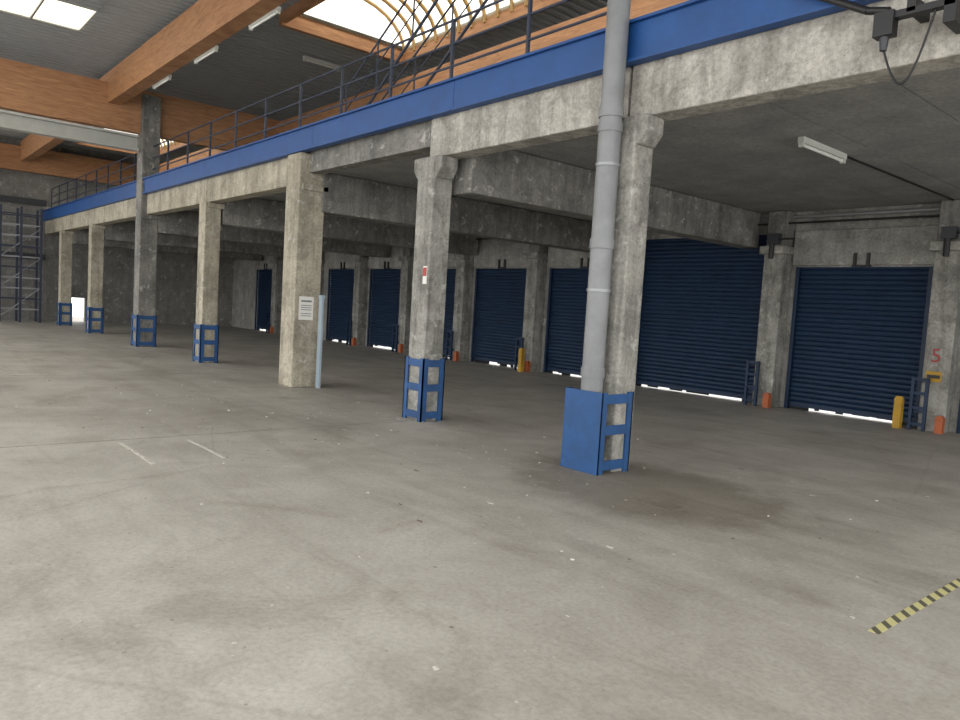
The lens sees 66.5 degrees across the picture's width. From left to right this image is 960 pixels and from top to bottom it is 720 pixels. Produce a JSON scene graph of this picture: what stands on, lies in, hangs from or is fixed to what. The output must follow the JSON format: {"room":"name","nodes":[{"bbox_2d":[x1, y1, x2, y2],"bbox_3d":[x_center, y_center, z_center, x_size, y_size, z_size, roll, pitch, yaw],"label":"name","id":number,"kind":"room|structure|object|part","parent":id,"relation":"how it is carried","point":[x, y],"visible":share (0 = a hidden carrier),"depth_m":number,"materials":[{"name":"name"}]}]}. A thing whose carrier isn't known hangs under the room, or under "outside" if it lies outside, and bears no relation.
{"room":"warehouse","nodes":[
{"label":"warehouse","id":0,"kind":"room"},
{"bbox_2d":[0,135,233,325],"bbox_3d":[-19.067,-5.499,31.244,17.500,7.600,0.500,0,5,-40],"label":"wall","id":1,"kind":"structure","parent":0,"point":[176,274],"depth_m":32.41,"materials":[{"name":"concrete"}]},
{"bbox_2d":[19,0,287,161],"bbox_3d":[-6.432,-6.878,15.784,0.320,0.820,39.500,0,5,-40],"label":"timber beam","id":2,"kind":"structure","parent":1,"relation":"attached to","point":[204,25],"depth_m":15.77,"materials":[{"name":"brown wood"}]},
{"bbox_2d":[152,75,171,89],"bbox_3d":[-7.614,-6.648,17.510,0.080,0.120,1.200,0,5,-40],"label":"light","id":3,"kind":"object","parent":2,"relation":"attached to","point":[168,77],"visible":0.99,"depth_m":17.42,"materials":[{"name":"white plastic"}]},
{"bbox_2d":[194,45,217,63],"bbox_3d":[-5.741,-6.381,15.312,0.080,0.120,1.200,0,5,-40],"label":"light","id":4,"kind":"object","parent":2,"relation":"attached to","point":[215,48],"visible":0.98,"depth_m":15.23,"materials":[{"name":"white plastic"}]},
{"bbox_2d":[248,6,280,30],"bbox_3d":[-3.868,-6.114,13.114,0.080,0.120,1.200,0,5,-40],"label":"light","id":5,"kind":"object","parent":2,"relation":"attached to","point":[276,10],"visible":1,"depth_m":13.03,"materials":[{"name":"white plastic"}]},
{"bbox_2d":[159,0,688,172],"bbox_3d":[-2.800,-6.718,18.898,0.250,0.400,39.500,0,5,-40],"label":"timber beam","id":6,"kind":"structure","parent":1,"relation":"attached to","point":[638,8],"depth_m":15.29,"materials":[{"name":"brown wood"}]},
{"bbox_2d":[0,0,607,162],"bbox_3d":[-5.721,-7.539,16.507,16.700,0.120,39.800,0,5,-40],"label":"roof","id":7,"kind":"structure","parent":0,"point":[248,67],"depth_m":18.41,"materials":[{"name":"metal"}]},
{"bbox_2d":[0,0,95,29],"bbox_3d":[-11.185,-7.683,14.671,6.000,0.070,1.700,0,5,-40],"label":"window","id":8,"kind":"structure","parent":7,"relation":"attached to","point":[51,11],"depth_m":16.17,"materials":[{"name":"glass"}]},
{"bbox_2d":[75,127,185,154],"bbox_3d":[-12.765,-9.056,27.935,3.200,1.200,7.740,0,5,-40],"label":"rooflight","id":9,"kind":"object","parent":7,"relation":"attached to","point":[172,145],"visible":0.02,"depth_m":30.48,"materials":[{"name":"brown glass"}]},
{"bbox_2d":[303,55,339,70],"bbox_3d":[-3.932,-7.368,18.185,1.000,0.120,0.080,0,5,-40],"label":"light","id":10,"kind":"object","parent":7,"relation":"attached to","point":[305,58],"visible":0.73,"depth_m":18.13,"materials":[{"name":"white plastic"}]},
{"bbox_2d":[279,0,561,64],"bbox_3d":[-0.010,-7.238,12.966,3.200,1.200,9.240,0,5,-40],"label":"rooflight","id":11,"kind":"object","parent":7,"relation":"attached to","point":[371,18],"visible":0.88,"depth_m":16.20,"materials":[{"name":"white glass"}]},
{"bbox_2d":[43,0,881,220],"bbox_3d":[-5.830,-4.363,16.596,0.550,0.430,39.490,0,5,-40],"label":"mezzanine fascia","id":12,"kind":"object","parent":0,"point":[690,25],"visible":0.92,"depth_m":8.95,"materials":[{"name":"blue metal"}]},
{"bbox_2d":[51,0,606,207],"bbox_3d":[-8.315,-5.394,19.505,0.040,0.958,30.740,0,5,-40],"label":"railing","id":13,"kind":"object","parent":12,"relation":"on","point":[530,2],"depth_m":12.12,"materials":[{"name":"metal"}]},
{"bbox_2d":[0,317,959,719],"bbox_3d":[-11.286,0.223,12.181,30.620,0.203,51.000,0,5,-40],"label":"floor","id":14,"kind":"structure","parent":0,"point":[117,603],"depth_m":5.03,"materials":[{"name":"concrete"}]},
{"bbox_2d":[0,204,42,322],"bbox_3d":[-18.662,-3.854,29.611,1.480,4.600,1.000,0,5,-40],"label":"rack","id":15,"kind":"object","parent":14,"relation":"on","point":[17,214],"visible":0.98,"depth_m":29.57,"materials":[{"name":"metal"}]},
{"bbox_2d":[58,230,73,325],"bbox_3d":[-16.416,-3.241,29.026,0.460,3.730,0.480,0,5,-40],"label":"concrete column","id":16,"kind":"structure","parent":14,"relation":"on","point":[65,237],"depth_m":28.85,"materials":[{"name":"grey concrete"}]},
{"bbox_2d":[45,217,62,234],"bbox_3d":[-17.442,-5.538,30.255,0.310,0.550,3.570,0,5,-40],"label":"beam","id":17,"kind":"structure","parent":16,"relation":"on","point":[53,226],"depth_m":30.20,"materials":[{"name":"concrete"}]},
{"bbox_2d":[57,302,72,325],"bbox_3d":[-16.523,-1.832,29.106,0.460,0.900,0.460,0,5,-40],"label":"guard","id":18,"kind":"object","parent":16,"relation":"attached to","point":[60,312],"visible":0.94,"depth_m":28.94,"materials":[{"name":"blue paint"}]},
{"bbox_2d":[63,209,93,230],"bbox_3d":[-14.717,-5.150,27.056,0.310,0.550,4.830,0,5,-40],"label":"beam","id":19,"kind":"structure","parent":16,"relation":"on","point":[81,220],"depth_m":26.80,"materials":[{"name":"concrete"}]},
{"bbox_2d":[73,228,261,260],"bbox_3d":[-13.145,-4.969,31.472,7.790,0.720,0.400,0,5,-40],"label":"cross beam","id":20,"kind":"structure","parent":16,"relation":"attached to","point":[81,236],"depth_m":31.00,"materials":[{"name":"concrete"}]},
{"bbox_2d":[87,224,104,332],"bbox_3d":[-13.284,-2.795,25.351,0.460,3.730,0.480,0,5,-40],"label":"concrete column","id":21,"kind":"structure","parent":14,"relation":"on","point":[96,232],"depth_m":25.17,"materials":[{"name":"grey concrete"}]},
{"bbox_2d":[85,307,103,333],"bbox_3d":[-13.391,-1.386,25.430,0.460,0.900,0.460,0,5,-40],"label":"guard","id":22,"kind":"object","parent":21,"relation":"attached to","point":[89,318],"visible":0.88,"depth_m":25.27,"materials":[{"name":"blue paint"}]},
{"bbox_2d":[93,197,135,224],"bbox_3d":[-11.333,-4.667,23.085,0.310,0.550,5.610,0,5,-40],"label":"beam","id":23,"kind":"structure","parent":21,"relation":"on","point":[122,211],"depth_m":22.98,"materials":[{"name":"concrete"}]},
{"bbox_2d":[104,221,283,256],"bbox_3d":[-10.045,-4.527,27.834,7.790,0.720,0.400,0,5,-40],"label":"cross beam","id":24,"kind":"structure","parent":21,"relation":"attached to","point":[121,231],"depth_m":26.85,"materials":[{"name":"concrete"}]},
{"bbox_2d":[132,94,160,346],"bbox_3d":[-9.435,-3.884,20.779,0.530,7.000,0.580,0,5,-40],"label":"concrete column","id":25,"kind":"structure","parent":14,"relation":"on","point":[146,225],"depth_m":20.56,"materials":[{"name":"grey concrete"}]},
{"bbox_2d":[131,314,156,346],"bbox_3d":[-9.640,-0.847,20.973,0.530,0.900,0.560,0,5,-40],"label":"guard","id":26,"kind":"object","parent":25,"relation":"attached to","point":[137,343],"visible":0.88,"depth_m":20.78,"materials":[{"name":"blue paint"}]},
{"bbox_2d":[158,210,389,257],"bbox_3d":[-6.268,-3.989,23.400,7.790,0.720,0.400,0,5,-40],"label":"cross beam","id":27,"kind":"structure","parent":25,"relation":"attached to","point":[185,223],"depth_m":22.48,"materials":[{"name":"concrete"}]},
{"bbox_2d":[0,348,402,447],"bbox_3d":[-13.395,0.286,8.049,22.050,0.002,12.566,0,5,-40],"label":"joint","id":28,"kind":"object","parent":14,"relation":"on","point":[44,348],"visible":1,"depth_m":8.97,"materials":[{"name":"grey concrete"}]},
{"bbox_2d":[195,201,223,362],"bbox_3d":[-6.379,-1.809,17.223,0.430,3.730,0.500,0,5,-40],"label":"concrete column","id":29,"kind":"structure","parent":14,"relation":"on","point":[209,212],"depth_m":17.04,"materials":[{"name":"grey concrete"}]},
{"bbox_2d":[147,179,206,214],"bbox_3d":[-7.726,-4.153,18.852,0.310,0.550,4.600,0,5,-40],"label":"beam","id":30,"kind":"structure","parent":29,"relation":"on","point":[187,196],"depth_m":18.60,"materials":[{"name":"concrete"}]},
{"bbox_2d":[192,323,218,362],"bbox_3d":[-6.486,-0.400,17.303,0.430,0.900,0.480,0,5,-40],"label":"guard","id":31,"kind":"object","parent":29,"relation":"attached to","point":[200,358],"visible":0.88,"depth_m":17.14,"materials":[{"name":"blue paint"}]},
{"bbox_2d":[207,157,287,203],"bbox_3d":[-4.794,-3.736,15.410,0.310,0.550,4.440,0,5,-40],"label":"beam","id":32,"kind":"structure","parent":29,"relation":"on","point":[269,178],"depth_m":15.18,"materials":[{"name":"concrete"}]},
{"bbox_2d":[221,198,478,254],"bbox_3d":[-3.135,-3.542,19.724,7.790,0.720,0.400,0,5,-40],"label":"cross beam","id":33,"kind":"structure","parent":29,"relation":"attached to","point":[251,213],"depth_m":19.05,"materials":[{"name":"concrete"}]},
{"bbox_2d":[266,257,283,333],"bbox_3d":[-9.110,-3.178,32.657,0.510,3.970,0.595,0,5,-40],"label":"concrete column","id":34,"kind":"structure","parent":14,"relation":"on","point":[277,267],"depth_m":32.55,"materials":[{"name":"grey concrete"}]},
{"bbox_3d":[-9.451,-1.674,32.763,0.130,0.920,0.270,0,5,-40],"label":"dock column guard","id":35,"kind":"part","parent":34,"relation":"part of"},
{"bbox_2d":[278,152,327,386],"bbox_3d":[-3.295,-1.639,13.658,0.580,4.260,0.620,0,5,-40],"label":"concrete column","id":36,"kind":"structure","parent":14,"relation":"on","point":[303,236],"depth_m":13.43,"materials":[{"name":"grey concrete"}]},
{"bbox_2d":[298,296,313,319],"bbox_3d":[-3.199,-0.952,13.460,0.290,0.430,0.010,0,5,-40],"label":"paper notice","id":37,"kind":"object","parent":36,"relation":"attached to","point":[306,304],"visible":1,"depth_m":13.46,"materials":[{"name":"white paper"}]},
{"bbox_2d":[310,119,431,174],"bbox_3d":[-1.762,-3.463,11.905,0.240,0.480,3.760,0,5,-40],"label":"beam","id":38,"kind":"structure","parent":36,"relation":"attached to","point":[414,139],"depth_m":11.64,"materials":[{"name":"concrete"}]},
{"bbox_2d":[321,173,591,251],"bbox_3d":[-0.048,-3.102,16.101,7.790,0.720,0.400,0,5,-40],"label":"cross beam","id":39,"kind":"structure","parent":36,"relation":"attached to","point":[346,197],"depth_m":15.61,"materials":[{"name":"concrete"}]},
{"bbox_2d":[315,295,324,387],"bbox_3d":[-2.963,-0.335,13.531,0.060,1.720,0.140,0,5,-40],"label":"leaning board","id":40,"kind":"object","parent":14,"relation":"on","point":[321,297],"visible":1,"depth_m":13.50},
{"bbox_2d":[320,251,324,294],"bbox_3d":[-6.724,-2.839,29.879,0.480,3.970,0.540,0,5,-40],"label":"concrete column","id":41,"kind":"structure","parent":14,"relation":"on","point":[323,252],"depth_m":29.79,"materials":[{"name":"grey concrete"}]},
{"bbox_2d":[352,338,355,345],"bbox_3d":[-4.670,-0.680,27.128,0.120,0.300,0.120,0,5,-40],"label":"block","id":42,"kind":"object","parent":14,"relation":"on","point":[353,339],"depth_m":27.09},
{"bbox_2d":[346,255,368,345],"bbox_3d":[-4.525,-2.524,27.275,0.510,3.970,0.595,0,5,-40],"label":"concrete column","id":43,"kind":"structure","parent":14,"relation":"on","point":[361,270],"depth_m":27.17,"materials":[{"name":"grey concrete"}]},
{"bbox_3d":[-4.866,-1.021,27.382,0.130,0.920,0.270,0,5,-40],"label":"dock column guard","id":44,"kind":"part","parent":43,"relation":"part of","materials":[{"name":"blue metal"}]},
{"bbox_2d":[398,344,403,352],"bbox_3d":[-2.681,-0.396,24.794,0.120,0.300,0.120,0,5,-40],"label":"block","id":45,"kind":"object","parent":14,"relation":"on","point":[400,348],"depth_m":24.75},
{"bbox_2d":[391,248,413,352],"bbox_3d":[-2.536,-2.241,24.941,0.510,3.970,0.595,0,5,-40],"label":"concrete column","id":46,"kind":"structure","parent":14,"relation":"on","point":[407,260],"depth_m":24.81,"materials":[{"name":"grey concrete"}]},
{"bbox_3d":[-2.877,-0.737,25.047,0.130,0.920,0.270,0,5,-40],"label":"dock column guard","id":47,"kind":"part","parent":46,"relation":"part of","materials":[{"name":"blue metal"}]},
{"bbox_2d":[407,155,457,420],"bbox_3d":[-0.734,-0.999,10.521,0.330,3.730,0.640,0,5,-40],"label":"concrete column","id":48,"kind":"structure","parent":14,"relation":"on","point":[435,175],"depth_m":10.37,"materials":[{"name":"grey concrete"}]},
{"bbox_2d":[402,356,445,421],"bbox_3d":[-0.818,0.410,10.620,0.390,0.900,0.460,0,5,-40],"label":"guard","id":49,"kind":"object","parent":48,"relation":"attached to","point":[423,387],"visible":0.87,"depth_m":10.48,"materials":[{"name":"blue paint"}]},
{"bbox_2d":[422,266,427,283],"bbox_3d":[-0.777,-1.198,10.309,0.011,0.250,0.090,0,5,-40],"label":"safety sign","id":50,"kind":"object","parent":48,"relation":"attached to","point":[424,281],"visible":1,"depth_m":10.31,"materials":[{"name":"plastic"}]},
{"bbox_2d":[430,67,632,159],"bbox_3d":[0.547,-2.974,9.142,0.310,0.550,3.500,0,5,-40],"label":"beam","id":51,"kind":"structure","parent":48,"relation":"on","point":[567,111],"depth_m":8.93,"materials":[{"name":"concrete"}]},
{"bbox_2d":[453,351,458,360],"bbox_3d":[-0.730,-0.118,22.505,0.120,0.300,0.120,0,5,-40],"label":"block","id":52,"kind":"object","parent":14,"relation":"on","point":[456,354],"depth_m":22.47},
{"bbox_2d":[445,254,473,360],"bbox_3d":[-0.586,-1.963,22.652,0.510,3.970,0.595,0,5,-40],"label":"concrete column","id":53,"kind":"structure","parent":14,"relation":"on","point":[462,297],"depth_m":22.55,"materials":[{"name":"grey concrete"}]},
{"bbox_3d":[-0.927,-0.459,22.758,0.130,0.920,0.270,0,5,-40],"label":"dock column guard","id":54,"kind":"part","parent":53,"relation":"part of","materials":[{"name":"blue metal"}]},
{"bbox_2d":[7,356,928,669],"bbox_3d":[-3.747,0.684,10.620,10.792,0.004,20.214,0,5,-40],"label":"debris","id":55,"kind":"object","parent":14,"relation":"on","point":[234,642],"visible":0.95,"depth_m":7.29,"materials":[{"name":"white paint"}]},
{"bbox_2d":[518,348,524,371],"bbox_3d":[1.129,-0.002,20.014,0.120,0.640,0.120,0,5,-40],"label":"bollard","id":56,"kind":"object","parent":14,"relation":"on","point":[521,356],"visible":1,"depth_m":19.98,"materials":[{"name":"metal"}]},
{"bbox_2d":[524,361,530,371],"bbox_3d":[1.304,0.172,20.118,0.120,0.300,0.120,0,5,-40],"label":"block","id":57,"kind":"object","parent":14,"relation":"on","point":[527,365],"depth_m":20.08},
{"bbox_2d":[514,244,547,371],"bbox_3d":[1.449,-1.673,20.264,0.510,3.970,0.595,0,5,-40],"label":"concrete column","id":58,"kind":"structure","parent":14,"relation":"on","point":[537,257],"depth_m":20.15,"materials":[{"name":"grey concrete"}]},
{"bbox_3d":[1.108,-0.169,20.371,0.130,0.920,0.270,0,5,-40],"label":"dock column guard","id":59,"kind":"part","parent":58,"relation":"part of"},
{"bbox_2d":[603,113,663,471],"bbox_3d":[1.492,-0.680,7.878,0.310,3.730,0.640,0,5,-40],"label":"concrete column","id":60,"kind":"structure","parent":14,"relation":"on","point":[641,133],"depth_m":7.69,"materials":[{"name":"grey concrete"}]},
{"bbox_2d":[560,387,633,475],"bbox_3d":[1.263,0.746,7.902,0.526,0.860,0.510,0,5,-40],"label":"guard","id":61,"kind":"object","parent":60,"relation":"attached to","point":[585,429],"visible":0.87,"depth_m":7.71,"materials":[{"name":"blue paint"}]},
{"bbox_2d":[580,0,630,392],"bbox_3d":[1.362,-2.560,7.592,0.259,7.500,0.259,3,4,-6],"label":"downspout pipe","id":62,"kind":"object","parent":60,"relation":"attached to","point":[611,109],"visible":0.97,"depth_m":7.56,"materials":[{"name":"grey plastic"}]},
{"bbox_2d":[630,0,959,121],"bbox_3d":[4.305,-2.439,4.731,0.310,0.550,8.060,0,5,-40],"label":"beam","id":63,"kind":"structure","parent":60,"relation":"on","point":[838,50],"depth_m":6.40,"materials":[{"name":"concrete"}]},
{"bbox_2d":[817,0,959,84],"bbox_3d":[3.029,-2.596,5.751,0.310,1.026,1.344,0,5,-40],"label":"bracket","id":64,"kind":"object","parent":63,"relation":"attached to","point":[885,23],"visible":1,"depth_m":5.46,"materials":[{"name":"black metal"}]},
{"bbox_2d":[633,497,685,510],"bbox_3d":[1.606,1.291,6.565,0.240,0.003,0.400,0,5,-40],"label":"floor patch","id":65,"kind":"object","parent":14,"relation":"on","point":[650,501],"visible":1,"depth_m":6.55,"materials":[{"name":"grey concrete"}]},
{"bbox_2d":[762,393,771,407],"bbox_3d":[5.811,0.814,14.827,0.120,0.300,0.120,0,5,-40],"label":"block","id":66,"kind":"object","parent":14,"relation":"on","point":[766,402],"depth_m":14.78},
{"bbox_2d":[743,211,796,406],"bbox_3d":[5.956,-1.030,14.974,0.510,3.970,0.595,0,5,-40],"label":"concrete column","id":67,"kind":"structure","parent":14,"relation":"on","point":[776,280],"depth_m":14.87,"materials":[{"name":"grey concrete"}]},
{"bbox_3d":[5.615,0.473,15.081,0.130,0.920,0.270,0,5,-40],"label":"dock column guard","id":68,"kind":"part","parent":67,"relation":"part of","materials":[{"name":"blue metal"}]},
{"bbox_2d":[767,233,793,258],"bbox_3d":[5.995,-2.274,14.620,0.189,0.500,0.502,0,5,-40],"label":"junction box","id":69,"kind":"object","parent":67,"relation":"attached to","point":[775,238],"visible":1,"depth_m":14.67,"materials":[{"name":"metal"}]},
{"bbox_2d":[892,396,903,427],"bbox_3d":[7.351,0.914,12.866,0.120,0.560,0.120,0,5,-40],"label":"bollard","id":70,"kind":"object","parent":14,"relation":"on","point":[898,408],"visible":1,"depth_m":12.83,"materials":[{"name":"metal"}]},
{"bbox_2d":[868,577,959,633],"bbox_3d":[4.160,1.503,5.733,5.230,0.003,0.060,0,5,-40],"label":"tape","id":71,"kind":"object","parent":14,"relation":"on","point":[907,612],"visible":1,"depth_m":4.42,"materials":[{"name":"yellow plastic"}]},
{"bbox_2d":[907,199,959,432],"bbox_3d":[7.971,-0.743,12.609,0.510,3.970,0.595,0,5,-40],"label":"concrete column","id":72,"kind":"structure","parent":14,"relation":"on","point":[943,328],"depth_m":12.52,"materials":[{"name":"grey concrete"}]},
{"bbox_3d":[7.630,0.760,12.716,0.130,0.920,0.270,0,5,-40],"label":"dock column guard","id":73,"kind":"part","parent":72,"relation":"part of","materials":[{"name":"blue metal"}]},
{"bbox_2d":[925,371,941,382],"bbox_3d":[7.804,0.287,12.595,0.018,0.180,0.240,0,5,-40],"label":"warning sign","id":74,"kind":"object","parent":72,"relation":"attached to","point":[934,376],"visible":1,"depth_m":12.58,"materials":[{"name":"yellow paint"}]},
{"bbox_2d":[931,349,939,361],"bbox_3d":[7.833,-0.075,12.572,0.004,0.235,0.132,0,5,-40],"label":"number","id":75,"kind":"object","parent":72,"relation":"attached to","point":[937,355],"visible":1,"depth_m":12.56,"materials":[{"name":"red paint"}]},
{"bbox_2d":[940,226,959,256],"bbox_3d":[8.010,-1.986,12.256,0.189,0.500,0.502,0,5,-40],"label":"junction box","id":76,"kind":"object","parent":72,"relation":"attached to","point":[948,233],"visible":1,"depth_m":12.31,"materials":[{"name":"metal"}]},
{"bbox_2d":[934,416,944,433],"bbox_3d":[7.826,1.101,12.462,0.120,0.300,0.120,0,5,-40],"label":"block","id":77,"kind":"object","parent":14,"relation":"on","point":[939,425],"depth_m":12.42,"materials":[{"name":"orange"}]},
{"bbox_2d":[63,3,959,221],"bbox_3d":[-2.743,-4.169,19.256,8.200,0.620,39.500,0,5,-40],"label":"ceiling","id":78,"kind":"structure","parent":0,"point":[750,158],"depth_m":9.93,"materials":[{"name":"concrete"}]},
{"bbox_2d":[345,0,487,111],"bbox_3d":[-1.111,-5.386,12.715,0.852,2.917,3.330,0,5,-40],"label":"handrail","id":79,"kind":"object","parent":78,"relation":"on","point":[431,8],"visible":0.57,"depth_m":12.72,"materials":[{"name":"metal"}]},
{"bbox_2d":[454,150,760,248],"bbox_3d":[2.729,-2.706,12.841,7.790,0.720,0.400,0,5,-40],"label":"cross beam","id":80,"kind":"structure","parent":78,"relation":"attached to","point":[510,177],"depth_m":11.52,"materials":[{"name":"concrete"}]},
{"bbox_2d":[476,207,940,239],"bbox_3d":[0.291,-3.663,21.704,0.235,0.195,39.200,0,5,-40],"label":"ceiling pipe","id":81,"kind":"object","parent":80,"relation":"attached to","point":[932,208],"visible":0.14,"depth_m":13.66,"materials":[{"name":"metal"}]},
{"bbox_2d":[798,136,846,163],"bbox_3d":[4.385,-2.673,9.348,1.200,0.120,0.080,0,5,-40],"label":"light","id":82,"kind":"object","parent":78,"relation":"attached to","point":[805,142],"visible":1,"depth_m":9.27,"materials":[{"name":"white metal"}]},
{"bbox_2d":[847,156,953,200],"bbox_3d":[6.437,-2.699,11.041,4.080,0.029,0.029,0,5,-40],"label":"conduit","id":83,"kind":"object","parent":78,"relation":"attached to","point":[848,157],"visible":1,"depth_m":10.79,"materials":[{"name":"black plastic"}]},
{"bbox_2d":[231,203,959,432],"bbox_3d":[0.379,-3.689,22.106,0.250,7.600,39.700,0,5,-40],"label":"wall","id":84,"kind":"structure","parent":0,"point":[244,271],"depth_m":15.04,"materials":[{"name":"concrete"}]},
{"bbox_2d":[0,143,136,185],"bbox_3d":[-19.760,-8.348,29.746,20.500,1.000,0.250,0,5,-40],"label":"timber beam","id":85,"kind":"structure","parent":84,"relation":"attached to","point":[52,163],"depth_m":31.31,"materials":[{"name":"brown wood"}]},
{"bbox_2d":[0,58,280,150],"bbox_3d":[-10.873,-6.931,19.316,20.500,1.200,0.240,0,5,-40],"label":"timber beam","id":86,"kind":"structure","parent":84,"relation":"attached to","point":[25,88],"depth_m":19.75,"materials":[{"name":"brown wood"}]},
{"bbox_2d":[0,109,138,151],"bbox_3d":[-14.084,-6.022,16.492,11.950,0.420,0.300,0,5,-40],"label":"beam","id":87,"kind":"structure","parent":86,"relation":"hanging from","point":[9,120],"depth_m":19.19,"materials":[{"name":"grey metal"}]},
{"bbox_2d":[254,269,271,329],"bbox_3d":[-9.908,-2.797,34.032,0.120,2.925,2.300,0,5,-40],"label":"door","id":88,"kind":"structure","parent":84,"relation":"in","point":[263,277],"depth_m":34.44,"materials":[{"name":"blue paint"}]},
{"bbox_2d":[326,269,353,341],"bbox_3d":[-5.339,-2.146,28.669,0.120,2.925,2.450,0,5,-40],"label":"door","id":89,"kind":"structure","parent":84,"relation":"in","point":[340,288],"depth_m":28.96,"materials":[{"name":"blue paint"}]},
{"bbox_2d":[367,269,400,347],"bbox_3d":[-3.337,-1.861,26.320,0.120,2.925,2.350,0,5,-40],"label":"door","id":90,"kind":"structure","parent":84,"relation":"in","point":[384,288],"depth_m":26.56,"materials":[{"name":"blue paint"}]},
{"bbox_2d":[442,269,455,356],"bbox_3d":[-1.351,-1.578,23.989,0.120,2.925,2.300,0,5,-40],"label":"door","id":91,"kind":"structure","parent":84,"relation":"in","point":[451,273],"depth_m":23.60,"materials":[{"name":"blue paint"}]},
{"bbox_2d":[470,268,526,366],"bbox_3d":[0.635,-1.295,21.659,0.120,2.925,2.470,0,5,-40],"label":"door","id":92,"kind":"structure","parent":84,"relation":"in","point":[499,295],"depth_m":21.79,"materials":[{"name":"blue paint"}]},
{"bbox_2d":[543,268,588,375],"bbox_3d":[2.717,-0.986,19.215,0.120,2.900,2.600,0,5,-40],"label":"door","id":93,"kind":"structure","parent":84,"relation":"in","point":[567,293],"depth_m":19.73,"materials":[{"name":"blue paint"}]},
{"bbox_2d":[264,253,870,268],"bbox_3d":[-0.330,-2.950,22.552,0.050,0.260,29.985,0,5,-40],"label":"bracket","id":94,"kind":"object","parent":84,"relation":"attached to","point":[855,254],"visible":0.72,"depth_m":18.87,"materials":[{"name":"black metal"}]},
{"bbox_2d":[255,225,938,268],"bbox_3d":[-0.224,-3.194,22.543,0.100,0.680,32.250,0,5,-40],"label":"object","id":95,"kind":"structure","parent":84,"relation":"attached to","point":[890,245],"depth_m":14.31,"materials":[{"name":"concrete"}]},
{"bbox_2d":[635,235,766,401],"bbox_3d":[4.926,-1.007,16.622,0.120,3.570,3.260,0,5,-40],"label":"door","id":96,"kind":"structure","parent":84,"relation":"in","point":[700,304],"depth_m":16.61,"materials":[{"name":"blue paint"}]},
{"bbox_2d":[784,266,933,426],"bbox_3d":[7.163,-0.352,13.997,0.120,2.900,2.490,0,5,-40],"label":"door","id":97,"kind":"structure","parent":84,"relation":"in","point":[857,344],"depth_m":13.96,"materials":[{"name":"blue paint"}]},
{"bbox_2d":[956,399,959,433],"bbox_3d":[9.236,-0.057,11.564,0.120,2.900,2.710,0,5,-40],"label":"door","id":98,"kind":"structure","parent":84,"relation":"in","point":[958,418],"depth_m":12.62,"materials":[{"name":"blue paint"}]},
{"label":"outside","id":99,"kind":"structure","parent":0,"visible":0},
{"bbox_2d":[260,329,891,422],"bbox_3d":[9.666,-0.033,34.619,30.380,0.280,80.000,0,5,-40],"label":"ground","id":100,"kind":"structure","parent":99,"point":[494,363],"depth_m":16.67,"materials":[{"name":"white"}]},
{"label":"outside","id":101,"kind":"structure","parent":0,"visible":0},
{"bbox_2d":[72,307,83,316],"bbox_3d":[-33.569,-2.892,38.334,30.620,0.280,18.000,0,5,-40],"label":"ground","id":102,"kind":"structure","parent":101,"point":[76,311],"depth_m":44.23,"materials":[{"name":"white"}]}
]}

